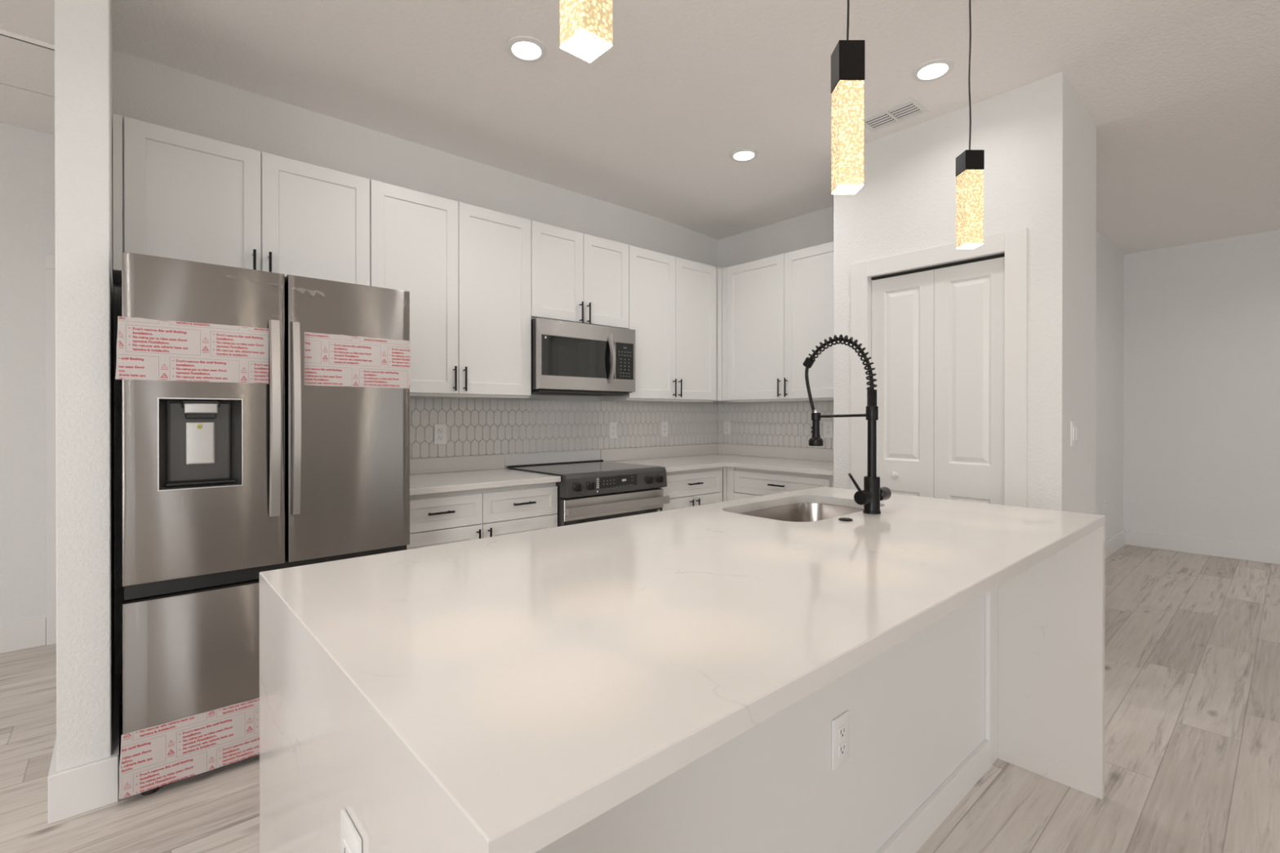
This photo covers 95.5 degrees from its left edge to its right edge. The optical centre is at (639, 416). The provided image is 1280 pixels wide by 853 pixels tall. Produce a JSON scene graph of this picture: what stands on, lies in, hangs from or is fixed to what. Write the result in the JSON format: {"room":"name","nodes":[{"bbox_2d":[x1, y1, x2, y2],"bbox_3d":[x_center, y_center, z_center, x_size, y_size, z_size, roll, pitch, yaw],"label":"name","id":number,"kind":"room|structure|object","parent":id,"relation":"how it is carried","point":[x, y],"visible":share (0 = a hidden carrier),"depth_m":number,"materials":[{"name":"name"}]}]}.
{"room":"kitchen","nodes":[
{"label":"kitchen","id":0,"kind":"room"},
{"bbox_2d":[0,122,55,625],"bbox_3d":[-4.631,-0.156,2.003,4.205,2.800,0.130,0,0,-42],"label":"wall","id":1,"kind":"structure","parent":0,"point":[27,156],"depth_m":3.10,"materials":[{"name":"white paint"}]},
{"bbox_2d":[0,617,46,653],"bbox_3d":[-4.645,1.171,1.896,3.798,0.147,0.018,0,0,-42],"label":"baseboard","id":2,"kind":"structure","parent":1,"relation":"attached to","point":[22,635],"depth_m":3.09,"materials":[{"name":"white paint"}]},
{"bbox_2d":[0,29,54,134],"bbox_3d":[-3.501,-1.547,2.212,1.978,0.018,1.047,0,0,-42],"label":"trim","id":3,"kind":"structure","parent":1,"relation":"attached to","point":[27,64],"depth_m":2.68,"materials":[{"name":"white wood"}]},
{"bbox_2d":[44,253,56,645],"bbox_3d":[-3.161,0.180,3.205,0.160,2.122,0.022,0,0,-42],"label":"door","id":4,"kind":"structure","parent":1,"relation":"in","point":[50,259],"depth_m":3.16,"materials":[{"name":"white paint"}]},
{"bbox_2d":[54,0,114,772],"bbox_3d":[-2.408,-0.158,2.570,0.125,2.800,1.970,0,0,-42],"label":"wall","id":5,"kind":"structure","parent":0,"point":[84,76],"depth_m":1.83,"materials":[{"name":"white paint"}]},
{"bbox_2d":[48,674,119,824],"bbox_3d":[-2.402,1.169,2.567,0.161,0.147,1.988,0,0,-42],"label":"baseboard","id":6,"kind":"structure","parent":5,"relation":"attached to","point":[79,789],"depth_m":1.83,"materials":[{"name":"white paint"}]},
{"bbox_2d":[112,49,717,706],"bbox_3d":[-0.776,-0.161,3.850,4.015,2.800,0.120,0,0,-42],"label":"wall","id":7,"kind":"structure","parent":0,"point":[144,91],"depth_m":3.11,"materials":[{"name":"white paint"}]},
{"bbox_2d":[112,113,369,285],"bbox_3d":[-1.758,-0.857,2.636,0.934,0.610,0.340,0,0,-42],"label":"upper cabinet","id":8,"kind":"object","parent":7,"relation":"attached to","point":[177,194],"visible":0.7,"depth_m":2.48,"materials":[{"name":"white wood"}]},
{"bbox_2d":[369,179,531,399],"bbox_3d":[-1.070,-0.636,3.247,0.901,1.055,0.340,0,0,-42],"label":"upper cabinet","id":9,"kind":"object","parent":7,"relation":"attached to","point":[464,268],"visible":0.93,"depth_m":3.15,"materials":[{"name":"white wood"}]},
{"bbox_2d":[409,397,717,458],"bbox_3d":[-0.427,0.064,4.073,2.956,0.348,0.009,0,0,-42],"label":"tile backsplash","id":10,"kind":"structure","parent":7,"relation":"attached to","point":[474,426],"depth_m":3.90,"materials":[{"name":"white tile"}]},
{"bbox_2d":[434,424,446,444],"bbox_3d":[-1.169,0.105,3.405,0.074,0.118,0.008,0,0,-42],"label":"wall outlet","id":11,"kind":"object","parent":10,"relation":"attached to","point":[440,430],"visible":1,"depth_m":3.40,"materials":[{"name":"white plastic"}]},
{"bbox_2d":[437,428,443,433],"bbox_3d":[-1.167,0.085,3.403,0.033,0.029,0.003,0,0,-42],"label":"receptacle","id":12,"kind":"object","parent":11,"relation":"attached to","point":[439,430],"depth_m":3.40,"materials":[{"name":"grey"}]},
{"bbox_2d":[437,435,443,439],"bbox_3d":[-1.167,0.126,3.403,0.033,0.029,0.003,0,0,-42],"label":"receptacle","id":13,"kind":"object","parent":11,"relation":"attached to","point":[439,437],"depth_m":3.40,"materials":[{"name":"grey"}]},
{"bbox_2d":[608,422,617,438],"bbox_3d":[-0.196,0.103,4.266,0.074,0.118,0.008,0,0,-42],"label":"wall outlet","id":14,"kind":"object","parent":10,"relation":"attached to","point":[612,425],"visible":1,"depth_m":4.26,"materials":[{"name":"white plastic"}]},
{"bbox_2d":[661,422,667,436],"bbox_3d":[0.195,0.102,4.613,0.074,0.118,0.008,0,0,-42],"label":"wall outlet","id":15,"kind":"object","parent":10,"relation":"attached to","point":[664,424],"visible":1,"depth_m":4.61,"materials":[{"name":"white plastic"}]},
{"bbox_2d":[530,220,628,328],"bbox_3d":[-0.447,-0.873,3.798,0.759,0.584,0.340,0,0,-42],"label":"upper cabinet","id":16,"kind":"object","parent":7,"relation":"attached to","point":[576,277],"visible":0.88,"depth_m":3.66,"materials":[{"name":"white wood"}]},
{"bbox_2d":[531,317,635,396],"bbox_3d":[-0.425,-0.358,3.774,0.755,0.440,0.434,0,0,-42],"label":"microwave","id":17,"kind":"object","parent":16,"relation":"attached to","point":[569,358],"visible":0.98,"depth_m":3.60,"materials":[{"name":"silver metal"}]},
{"bbox_2d":[601,244,728,402],"bbox_3d":[0.208,-0.639,4.375,0.983,1.055,0.346,0,0,-42],"label":"upper cabinet","id":18,"kind":"object","parent":7,"relation":"attached to","point":[673,300],"depth_m":4.25,"materials":[{"name":"white wood"}]},
{"bbox_2d":[0,0,1279,254],"bbox_3d":[1.542,-1.611,0.608,11.600,0.182,10.400,0,0,-42],"label":"ceiling","id":19,"kind":"structure","parent":0,"point":[1181,98],"depth_m":2.70,"materials":[{"name":"white paint"}]},
{"bbox_2d":[506,35,546,62],"bbox_3d":[-0.481,-1.552,2.464,0.172,0.010,0.172,0,0,-42],"label":"recessed light","id":20,"kind":"object","parent":19,"relation":"in","point":[522,48],"visible":1,"depth_m":2.46,"materials":[{"name":"white paint"}]},
{"bbox_2d":[560,0,613,62],"bbox_3d":[-0.082,-1.056,0.881,0.116,0.992,0.116,0,0,-42],"label":"pendant lamp","id":21,"kind":"object","parent":19,"relation":"hanging from","point":[586,26],"visible":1,"depth_m":0.87,"materials":[{"name":"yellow glass"}]},
{"bbox_2d":[729,147,758,161],"bbox_3d":[0.620,-1.555,3.466,0.172,0.010,0.172,0,0,-42],"label":"recessed light","id":22,"kind":"object","parent":19,"relation":"in","point":[746,154],"visible":1,"depth_m":3.45,"materials":[{"name":"white paint"}]},
{"bbox_2d":[831,0,865,194],"bbox_3d":[0.498,-1.049,1.395,0.116,1.010,0.116,0,0,0],"label":"pendant lamp","id":23,"kind":"object","parent":19,"relation":"hanging from","point":[848,56],"visible":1,"depth_m":1.37,"materials":[{"name":"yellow glass"}]},
{"bbox_2d":[864,97,929,132],"bbox_3d":[1.306,-1.555,3.012,0.180,0.006,0.300,0,0,-42],"label":"ceiling vent","id":24,"kind":"object","parent":19,"relation":"in","point":[911,108],"visible":0.91,"depth_m":3.00,"materials":[{"name":"white metal"}]},
{"bbox_2d":[911,57,954,81],"bbox_3d":[1.316,-1.552,2.612,0.172,0.010,0.172,0,0,-42],"label":"recessed light","id":25,"kind":"object","parent":19,"relation":"in","point":[935,68],"visible":1,"depth_m":2.60,"materials":[{"name":"white paint"}]},
{"bbox_2d":[955,0,984,248],"bbox_3d":[1.088,-1.058,1.918,0.116,0.994,0.116,0,0,0],"label":"pendant lamp","id":26,"kind":"object","parent":19,"relation":"hanging from","point":[970,164],"visible":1,"depth_m":1.89,"materials":[{"name":"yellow glass"}]},
{"bbox_2d":[0,544,1279,852],"bbox_3d":[1.542,1.278,0.616,11.600,0.060,10.400,0,0,-42],"label":"floor","id":27,"kind":"structure","parent":0,"point":[1192,641],"depth_m":2.07,"materials":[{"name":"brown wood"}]},
{"bbox_2d":[115,251,410,799],"bbox_3d":[-1.565,0.359,2.428,0.921,1.768,0.884,0,0,-42],"label":"refrigerator","id":28,"kind":"object","parent":27,"relation":"on","point":[265,415],"visible":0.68,"depth_m":2.04,"materials":[{"name":"grey metal"}]},
{"bbox_2d":[121,698,259,797],"bbox_3d":[-1.304,1.111,2.143,0.907,0.200,0.004,0,0,-42],"label":"print","id":29,"kind":"object","parent":28,"relation":"attached to","point":[157,753],"depth_m":1.95,"materials":[{"name":"red"}]},
{"bbox_2d":[119,316,268,383],"bbox_3d":[-1.495,-0.216,1.970,0.404,0.196,0.001,0,0,-41],"label":"print","id":30,"kind":"object","parent":28,"relation":"attached to","point":[153,349],"depth_m":1.96,"materials":[{"name":"red"}]},
{"bbox_2d":[304,333,409,387],"bbox_3d":[-1.111,-0.216,2.310,0.392,0.197,0.001,0,0,-42],"label":"print","id":31,"kind":"object","parent":28,"relation":"attached to","point":[331,360],"depth_m":2.30,"materials":[{"name":"red"}]},
{"bbox_2d":[406,482,557,549],"bbox_3d":[-0.977,0.801,3.146,0.901,0.879,0.620,0,0,-42],"label":"base cabinet","id":32,"kind":"object","parent":27,"relation":"on","point":[452,517],"visible":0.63,"depth_m":2.93,"materials":[{"name":"white wood"}]},
{"bbox_2d":[409,453,560,495],"bbox_3d":[-0.981,0.301,3.154,0.883,0.120,0.649,0,0,-42],"label":"countertop","id":33,"kind":"structure","parent":32,"relation":"on","point":[451,473],"depth_m":3.25,"materials":[{"name":"white stone"}]},
{"bbox_2d":[506,459,669,526],"bbox_3d":[-0.322,0.766,3.668,0.771,0.906,0.711,0,0,-42],"label":"range","id":34,"kind":"object","parent":27,"relation":"on","point":[588,491],"visible":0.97,"depth_m":3.43,"materials":[{"name":"grey metal"}]},
{"bbox_2d":[506,461,660,475],"bbox_3d":[-0.351,0.333,3.694,0.763,0.026,0.618,0,0,-42],"label":"cooktop","id":35,"kind":"object","parent":34,"relation":"in","point":[561,468],"depth_m":3.65,"materials":[{"name":"black glass"}]},
{"bbox_2d":[658,466,722,511],"bbox_3d":[0.182,0.798,4.173,0.659,0.879,0.620,0,0,-42],"label":"base cabinet","id":36,"kind":"object","parent":27,"relation":"on","point":[694,487],"visible":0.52,"depth_m":3.97,"materials":[{"name":"white wood"}]},
{"bbox_2d":[534,586,998,852],"bbox_3d":[0.262,0.800,1.676,2.131,0.890,0.726,0,0,-42],"label":"kitchen island","id":37,"kind":"object","parent":27,"relation":"on","point":[923,710],"visible":0.14,"depth_m":1.45,"materials":[{"name":"white paint"}]},
{"bbox_2d":[259,486,1105,852],"bbox_3d":[0.362,0.782,1.563,2.192,0.926,1.027,0,0,-42],"label":"countertop","id":38,"kind":"structure","parent":37,"relation":"on","point":[505,693],"depth_m":0.96,"materials":[{"name":"white stone"}]},
{"bbox_2d":[340,808,361,852],"bbox_3d":[-0.356,0.560,0.714,0.008,0.118,0.074,0,0,-42],"label":"wall outlet","id":39,"kind":"object","parent":38,"relation":"attached to","point":[350,839],"visible":1,"depth_m":0.71,"materials":[{"name":"white plastic"}]},
{"bbox_2d":[342,838,351,852],"bbox_3d":[-0.358,0.539,0.712,0.003,0.029,0.033,0,0,-42],"label":"receptacle","id":40,"kind":"object","parent":39,"relation":"attached to","point":[347,842],"depth_m":0.71,"materials":[{"name":"grey plastic"}]},
{"bbox_2d":[739,502,863,521],"bbox_3d":[0.592,0.454,2.082,0.634,0.199,0.406,0,0,-42],"label":"undermount sink","id":41,"kind":"object","parent":38,"relation":"in","point":[798,512],"visible":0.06,"depth_m":2.33,"materials":[{"name":"silver metal"}]},
{"bbox_2d":[802,333,891,514],"bbox_3d":[0.680,0.018,2.020,0.243,0.611,0.292,0,0,-42],"label":"faucet","id":42,"kind":"object","parent":38,"relation":"on","point":[872,494],"visible":1,"depth_m":1.95,"materials":[{"name":"black metal"}]},
{"bbox_2d":[831,710,848,769],"bbox_3d":[0.485,0.781,1.403,0.074,0.118,0.008,0,0,-42],"label":"wall outlet","id":43,"kind":"object","parent":37,"relation":"attached to","point":[840,725],"visible":1,"depth_m":1.40,"materials":[{"name":"white plastic"}]},
{"bbox_2d":[838,723,845,740],"bbox_3d":[0.487,0.760,1.401,0.033,0.029,0.003,0,0,-42],"label":"receptacle","id":44,"kind":"object","parent":43,"relation":"attached to","point":[842,726],"depth_m":1.40,"materials":[{"name":"white plastic"}]},
{"bbox_2d":[838,740,845,757],"bbox_3d":[0.487,0.801,1.401,0.033,0.029,0.003,0,0,-42],"label":"receptacle","id":45,"kind":"object","parent":43,"relation":"attached to","point":[842,744],"depth_m":1.40,"materials":[{"name":"white plastic"}]},
{"bbox_2d":[723,466,833,501],"bbox_3d":[1.118,0.799,4.056,0.620,0.879,0.908,0,0,-42],"label":"base cabinet","id":46,"kind":"object","parent":27,"relation":"on","point":[748,482],"depth_m":3.96,"materials":[{"name":"white wood"}]},
{"bbox_2d":[600,443,833,475],"bbox_3d":[0.691,0.298,4.068,1.289,0.120,1.498,0,0,-42],"label":"countertop","id":47,"kind":"structure","parent":46,"relation":"on","point":[698,456],"depth_m":4.36,"materials":[{"name":"white stone"}]},
{"bbox_2d":[717,205,833,502],"bbox_3d":[1.219,-0.163,4.535,0.120,2.800,1.500,0,0,-42],"label":"wall","id":48,"kind":"structure","parent":0,"point":[813,228],"depth_m":4.60,"materials":[{"name":"white paint"}]},
{"bbox_2d":[717,400,833,448],"bbox_3d":[1.171,0.062,4.492,0.009,0.348,1.494,0,0,-42],"label":"tile backsplash","id":49,"kind":"structure","parent":48,"relation":"attached to","point":[786,424],"depth_m":4.62,"materials":[{"name":"white tile"}]},
{"bbox_2d":[723,420,730,434],"bbox_3d":[0.743,0.096,4.962,0.008,0.118,0.074,0,0,-42],"label":"wall outlet","id":50,"kind":"object","parent":49,"relation":"attached to","point":[726,424],"visible":1,"depth_m":4.96,"materials":[{"name":"white plastic"}]},
{"bbox_2d":[823,421,833,437],"bbox_3d":[1.376,0.098,4.248,0.008,0.118,0.074,0,0,-42],"label":"wall outlet","id":51,"kind":"object","parent":49,"relation":"attached to","point":[828,426],"visible":1,"depth_m":4.24,"materials":[{"name":"white plastic"}]},
{"bbox_2d":[726,241,833,402],"bbox_3d":[1.149,-0.639,4.228,0.340,1.055,1.121,0,0,-42],"label":"upper cabinet","id":52,"kind":"object","parent":48,"relation":"attached to","point":[780,308],"visible":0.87,"depth_m":4.18,"materials":[{"name":"white wood"}]},
{"bbox_2d":[833,71,1069,511],"bbox_3d":[1.836,-0.160,3.321,0.807,2.800,1.133,0,0,-42],"label":"wall","id":53,"kind":"structure","parent":0,"point":[906,200],"depth_m":2.82,"materials":[{"name":"white paint"}]},
{"bbox_2d":[871,269,934,497],"bbox_3d":[1.440,0.226,3.205,0.070,2.006,0.342,0,0,-42],"label":"door","id":54,"kind":"structure","parent":53,"relation":"in","point":[903,306],"depth_m":3.19,"materials":[{"name":"white paint"}]},
{"bbox_2d":[871,253,1004,280],"bbox_3d":[1.574,-0.787,3.092,0.060,0.012,0.686,0,0,-42],"label":"trim","id":55,"kind":"structure","parent":53,"relation":"attached to","point":[999,255],"depth_m":3.05,"materials":[{"name":"black"}]},
{"bbox_2d":[850,227,1027,507],"bbox_3d":[1.521,0.179,3.055,0.018,2.125,0.882,0,0,-42],"label":"trim","id":56,"kind":"structure","parent":53,"relation":"attached to","point":[1014,243],"depth_m":2.78,"materials":[{"name":"white paint"}]},
{"bbox_2d":[933,257,1004,505],"bbox_3d":[1.682,0.226,2.960,0.033,2.006,0.341,0,0,-42],"label":"door","id":57,"kind":"structure","parent":53,"relation":"in","point":[970,298],"depth_m":2.95,"materials":[{"name":"white paint"}]},
{"bbox_2d":[1068,83,1096,514],"bbox_3d":[2.164,-0.159,2.931,0.552,2.800,0.114,0,0,-42],"label":"wall","id":58,"kind":"structure","parent":0,"point":[1082,130],"depth_m":2.87,"materials":[{"name":"white paint"}]},
{"bbox_2d":[1070,421,1078,446],"bbox_3d":[2.064,0.082,2.760,0.116,0.120,0.011,0,0,-42],"label":"light switch","id":59,"kind":"object","parent":58,"relation":"attached to","point":[1073,424],"visible":1,"depth_m":2.74,"materials":[{"name":"white plastic"}]},
{"bbox_2d":[1095,230,1124,540],"bbox_3d":[3.400,-0.163,4.569,3.270,2.800,0.121,0,0,-42],"label":"wall","id":60,"kind":"structure","parent":0,"point":[1109,260],"depth_m":5.18,"materials":[{"name":"white paint"}]},
{"bbox_2d":[1102,498,1105,512],"bbox_3d":[4.030,0.776,5.044,0.074,0.118,0.008,0,0,-42],"label":"wall outlet","id":61,"kind":"object","parent":60,"relation":"attached to","point":[1104,500],"visible":1,"depth_m":5.02,"materials":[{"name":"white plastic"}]},
{"bbox_2d":[1105,528,1124,559],"bbox_3d":[3.402,1.164,4.482,3.352,0.147,0.018,0,0,-42],"label":"baseboard","id":62,"kind":"structure","parent":60,"relation":"attached to","point":[1117,541],"depth_m":5.27,"materials":[{"name":"white paint"}]},
{"bbox_2d":[1123,229,1279,546],"bbox_3d":[6.946,-0.159,3.123,0.120,2.800,6.990,0,0,-42],"label":"wall","id":63,"kind":"structure","parent":0,"point":[1202,320],"depth_m":5.18,"materials":[{"name":"white paint"}]},
{"bbox_2d":[1124,528,1279,564],"bbox_3d":[6.895,1.168,3.081,0.018,0.147,6.749,0,0,-42],"label":"baseboard","id":64,"kind":"structure","parent":63,"relation":"attached to","point":[1210,547],"depth_m":5.17,"materials":[{"name":"white paint"}]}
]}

